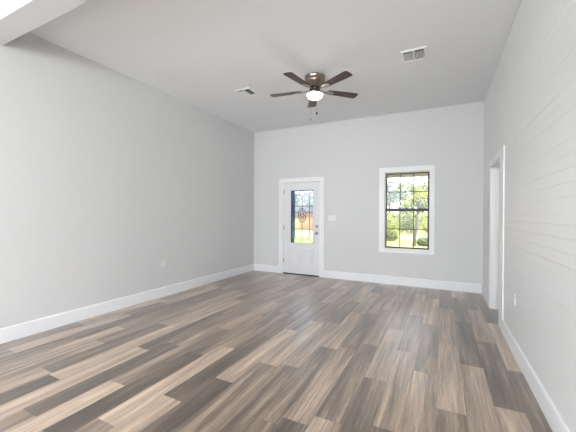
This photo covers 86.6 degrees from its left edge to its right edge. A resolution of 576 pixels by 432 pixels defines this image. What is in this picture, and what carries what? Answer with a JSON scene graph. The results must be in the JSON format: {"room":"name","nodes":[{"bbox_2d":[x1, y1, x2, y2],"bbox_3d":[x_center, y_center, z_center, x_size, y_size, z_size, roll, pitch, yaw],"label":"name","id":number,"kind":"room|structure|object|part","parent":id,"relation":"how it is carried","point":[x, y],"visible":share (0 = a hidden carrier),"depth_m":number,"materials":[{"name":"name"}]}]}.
{"room":"empty living room","nodes":[
{"label":"empty living room","id":0,"kind":"room"},
{"bbox_2d":[0,32,253,327],"bbox_3d":[-4.292,-0.343,0.578,0.160,3.294,15.181,0,0,27],"label":"wall","id":1,"kind":"structure","parent":0,"point":[107,176],"depth_m":4.04,"materials":[{"name":"paint"}]},
{"bbox_2d":[0,264,253,343],"bbox_3d":[-4.223,1.227,0.544,0.015,0.155,15.181,0,0,27],"label":"baseboard","id":2,"kind":"structure","parent":1,"relation":"attached to","point":[28,328],"depth_m":4.05,"materials":[{"name":"paint"}]},
{"bbox_2d":[161,260,164,267],"bbox_3d":[-2.015,0.776,4.940,0.010,0.118,0.072,0,0,27],"label":"wall outlet","id":3,"kind":"object","parent":1,"relation":"attached to","point":[162,261],"visible":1,"depth_m":4.93,"materials":[{"name":"white plastic"}]},
{"bbox_2d":[29,0,521,132],"bbox_3d":[-1.281,-2.043,-0.936,6.877,0.150,15.501,0,0,27],"label":"ceiling","id":4,"kind":"structure","parent":0,"point":[197,53],"depth_m":3.61,"materials":[{"name":"paint"}]},
{"bbox_2d":[0,0,89,44],"bbox_3d":[-0.881,-1.852,1.985,4.654,0.249,0.206,0,0,27],"label":"ceiling beam","id":5,"kind":"structure","parent":4,"relation":"attached to","point":[17,17],"depth_m":2.65,"materials":[{"name":"paint"}]},
{"bbox_2d":[234,87,257,96],"bbox_3d":[-0.661,-1.979,4.896,0.280,0.012,0.280,0,0,27],"label":"ceiling vent","id":6,"kind":"object","parent":4,"relation":"in","point":[245,92],"visible":1,"depth_m":4.89,"materials":[{"name":"white metal"}]},
{"bbox_2d":[270,71,357,120],"bbox_3d":[0.345,-1.658,4.336,1.277,0.640,1.284,0,0,27],"label":"ceiling fan","id":7,"kind":"object","parent":4,"relation":"hanging from","point":[314,81],"visible":1,"depth_m":4.25,"materials":[{"name":"brown metal"}]},
{"bbox_3d":[-0.030,-1.786,4.481,0.467,0.022,0.136,0,0,19],"label":"blade","id":8,"kind":"part","parent":7,"relation":"part of","materials":[{"name":"brown wood"}]},
{"bbox_3d":[0.122,-1.784,3.995,0.136,0.022,0.467,0,0,37],"label":"blade","id":9,"kind":"part","parent":7,"relation":"part of","materials":[{"name":"brown wood"}]},
{"bbox_3d":[0.386,-1.785,4.776,0.136,0.022,0.467,0,0,1],"label":"blade","id":10,"kind":"part","parent":7,"relation":"part of","materials":[{"name":"brown wood"}]},
{"bbox_3d":[0.380,-1.688,4.343,0.226,0.078,0.226,0,0,27],"label":"lamp shade","id":11,"kind":"part","parent":7,"relation":"part of","materials":[{"name":"white glass"}]},
{"bbox_3d":[0.631,-1.781,3.989,0.136,0.022,0.467,0,0,-35],"label":"blade","id":12,"kind":"part","parent":7,"relation":"part of","materials":[{"name":"brown wood"}]},
{"bbox_3d":[0.795,-1.782,4.472,0.467,0.022,0.136,0,0,-17],"label":"blade","id":13,"kind":"part","parent":7,"relation":"part of","materials":[{"name":"brown wood"}]},
{"bbox_2d":[400,46,427,63],"bbox_3d":[1.541,-1.963,3.734,0.290,0.012,0.300,0,0,27],"label":"ceiling vent","id":14,"kind":"object","parent":4,"relation":"in","point":[416,54],"visible":1,"depth_m":3.73,"materials":[{"name":"white metal"}]},
{"bbox_2d":[0,270,551,431],"bbox_3d":[-1.282,1.366,-0.932,6.637,0.080,15.221,0,0,27],"label":"floor","id":15,"kind":"structure","parent":0,"point":[252,351],"depth_m":2.69,"materials":[{"name":"plastic"}]},
{"bbox_2d":[254,101,483,284],"bbox_3d":[1.229,-0.333,6.388,4.814,3.294,0.160,0,0,27],"label":"wall","id":16,"kind":"structure","parent":0,"point":[350,154],"depth_m":6.05,"materials":[{"name":"paint"}]},
{"bbox_2d":[283,272,318,276],"bbox_3d":[0.315,1.297,6.842,0.874,0.020,0.172,0,0,27],"label":"threshold","id":17,"kind":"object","parent":16,"relation":"attached to","point":[283,272],"depth_m":6.76,"materials":[{"name":"metal"}]},
{"bbox_2d":[283,182,319,275],"bbox_3d":[0.281,0.271,6.773,0.882,2.028,0.116,0,0,27],"label":"door","id":18,"kind":"structure","parent":16,"relation":"in","point":[301,200],"depth_m":6.79,"materials":[{"name":"paint"}]},
{"bbox_3d":[0.139,0.926,6.855,0.280,0.440,0.018,0,0,27],"label":"raised panel","id":19,"kind":"part","parent":18,"relation":"part of","materials":[{"name":"paint"}]},
{"bbox_3d":[0.317,0.015,6.794,0.546,1.181,0.006,0,0,27],"label":"leaded glass","id":20,"kind":"part","parent":18,"relation":"part of","materials":[{"name":"clear glass"}]},
{"bbox_3d":[0.306,0.015,6.772,0.606,1.241,0.020,0,0,27],"label":"glass moulding","id":21,"kind":"part","parent":18,"relation":"part of","materials":[{"name":"glass"}]},
{"bbox_3d":[0.434,0.928,6.707,0.280,0.440,0.018,0,0,27],"label":"raised panel","id":22,"kind":"part","parent":18,"relation":"part of","materials":[{"name":"paint"}]},
{"bbox_2d":[278,176,324,276],"bbox_3d":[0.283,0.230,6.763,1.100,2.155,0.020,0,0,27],"label":"trim","id":23,"kind":"structure","parent":16,"relation":"attached to","point":[304,179],"depth_m":6.65,"materials":[{"name":"paint"}]},
{"bbox_2d":[328,215,335,220],"bbox_3d":[0.925,0.042,6.446,0.165,0.118,0.011,0,0,27],"label":"light switch","id":24,"kind":"object","parent":16,"relation":"attached to","point":[330,217],"visible":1,"depth_m":6.44,"materials":[{"name":"white plastic"}]},
{"bbox_2d":[254,264,481,293],"bbox_3d":[1.253,1.237,6.280,4.624,0.155,0.015,0,0,27],"label":"baseboard","id":25,"kind":"structure","parent":16,"relation":"attached to","point":[424,283],"depth_m":5.85,"materials":[{"name":"paint"}]},
{"bbox_2d":[379,165,434,254],"bbox_3d":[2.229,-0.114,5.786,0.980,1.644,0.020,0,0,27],"label":"trim","id":26,"kind":"structure","parent":16,"relation":"attached to","point":[422,167],"depth_m":5.77,"materials":[{"name":"paint"}]},
{"bbox_2d":[385,172,429,249],"bbox_3d":[2.273,-0.101,5.851,0.781,1.449,0.071,0,0,27],"label":"window","id":27,"kind":"structure","parent":16,"relation":"in","point":[400,191],"depth_m":5.82,"materials":[{"name":"brown metal"}]},
{"bbox_3d":[2.265,0.241,5.841,0.781,0.766,0.030,0,0,27],"label":"sash","id":28,"kind":"part","parent":27,"relation":"part of","materials":[{"name":"clear glass"}]},
{"bbox_3d":[2.285,-0.460,5.869,0.781,0.730,0.030,0,0,27],"label":"sash","id":29,"kind":"part","parent":27,"relation":"part of","materials":[{"name":"clear glass"}]},
{"bbox_2d":[483,0,575,431],"bbox_3d":[-0.004,-0.311,-1.576,0.130,3.294,15.181,0,0,27],"label":"wall","id":30,"kind":"structure","parent":0,"point":[530,100],"depth_m":2.22,"materials":[{"name":"paint"}]},
{"bbox_2d":[488,145,504,331],"bbox_3d":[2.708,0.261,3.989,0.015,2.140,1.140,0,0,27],"label":"trim","id":31,"kind":"structure","parent":30,"relation":"attached to","point":[500,154],"depth_m":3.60,"materials":[{"name":"paint"}]},
{"bbox_2d":[482,285,569,431],"bbox_3d":[-0.077,1.258,-1.538,0.015,0.155,15.181,0,0,27],"label":"baseboard","id":32,"kind":"structure","parent":30,"relation":"attached to","point":[553,417],"depth_m":2.26,"materials":[{"name":"paint"}]},
{"label":"outside","id":33,"kind":"structure","parent":0,"visible":0},
{"bbox_2d":[387,220,427,249],"bbox_3d":[26.122,1.789,52.055,140.000,0.300,103.519,0,0,27],"label":"lawn","id":34,"kind":"structure","parent":33,"point":[403,242],"depth_m":19.80,"materials":[{"name":"green plant"}]},
{"bbox_2d":[387,212,398,229],"bbox_3d":[9.622,0.635,29.339,1.939,2.120,2.041,0,0,27],"label":"shrub","id":35,"kind":"object","parent":34,"relation":"on","point":[392,218],"visible":0.45,"depth_m":28.80,"materials":[{"name":"green plant"}]},
{"bbox_2d":[387,229,398,240],"bbox_3d":[6.807,1.263,20.278,1.156,0.954,1.152,0,0,27],"label":"shrub","id":36,"kind":"object","parent":34,"relation":"on","point":[392,235],"visible":0.82,"depth_m":19.97,"materials":[{"name":"green plant"}]},
{"bbox_2d":[387,180,407,218],"bbox_3d":[13.871,-1.773,41.011,4.568,6.775,4.624,0,0,-26],"label":"tree","id":37,"kind":"object","parent":34,"relation":"on","point":[391,197],"visible":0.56,"depth_m":40.38,"materials":[{"name":"green plant"}]},
{"bbox_2d":[393,213,408,231],"bbox_3d":[11.389,0.681,30.645,1.826,1.994,1.946,0,0,27],"label":"shrub","id":38,"kind":"object","parent":34,"relation":"on","point":[397,215],"visible":0.27,"depth_m":30.41,"materials":[{"name":"green plant"}]},
{"bbox_2d":[400,213,421,233],"bbox_3d":[11.390,0.691,28.382,1.887,1.994,1.911,0,0,27],"label":"shrub","id":39,"kind":"object","parent":34,"relation":"on","point":[406,224],"visible":0.8,"depth_m":28.18,"materials":[{"name":"green plant"}]},
{"bbox_2d":[395,176,427,245],"bbox_3d":[7.141,-0.799,16.751,2.416,4.934,2.273,0,0,27],"label":"tree","id":40,"kind":"object","parent":34,"relation":"on","point":[417,194],"visible":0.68,"depth_m":16.75,"materials":[{"name":"green plant"}]},
{"bbox_2d":[399,181,427,215],"bbox_3d":[18.651,-1.709,45.876,4.898,6.683,4.207,0,0,27],"label":"tree","id":41,"kind":"object","parent":34,"relation":"on","point":[418,186],"visible":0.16,"depth_m":45.56,"materials":[{"name":"green plant"}]},
{"bbox_2d":[408,180,427,213],"bbox_3d":[17.953,-1.563,39.827,3.887,6.445,4.361,0,0,-23],"label":"tree","id":42,"kind":"object","parent":34,"relation":"on","point":[424,205],"visible":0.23,"depth_m":40.34,"materials":[{"name":"green plant"}]},
{"bbox_2d":[416,236,426,245],"bbox_3d":[7.650,1.435,16.993,1.050,0.647,1.030,0,0,27],"label":"shrub","id":43,"kind":"object","parent":34,"relation":"on","point":[421,241],"visible":0.64,"depth_m":16.80,"materials":[{"name":"green plant"}]},
{"bbox_2d":[418,212,427,231],"bbox_3d":[13.861,0.637,30.525,2.022,2.251,2.080,0,0,27],"label":"shrub","id":44,"kind":"object","parent":34,"relation":"on","point":[424,226],"visible":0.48,"depth_m":30.35,"materials":[{"name":"green plant"}]},
{"bbox_3d":[2.048,1.520,7.444,7.000,0.290,2.459,0,0,27],"label":"floor","id":45,"kind":"structure","parent":0,"visible":0},
{"bbox_2d":[387,171,429,177],"bbox_3d":[2.092,-0.005,7.510,7.000,2.760,2.600,0,0,27],"label":"porch roof","id":46,"kind":"structure","parent":45,"relation":"on","point":[417,174],"depth_m":7.87,"materials":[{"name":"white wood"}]},
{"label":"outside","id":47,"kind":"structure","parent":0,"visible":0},
{"bbox_2d":[400,236,426,238],"bbox_3d":[20.033,1.719,17.638,100.000,0.020,2.500,0,0,27],"label":"driveway","id":48,"kind":"structure","parent":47,"point":[401,237],"depth_m":23.13,"materials":[{"name":"concrete"}]}
]}

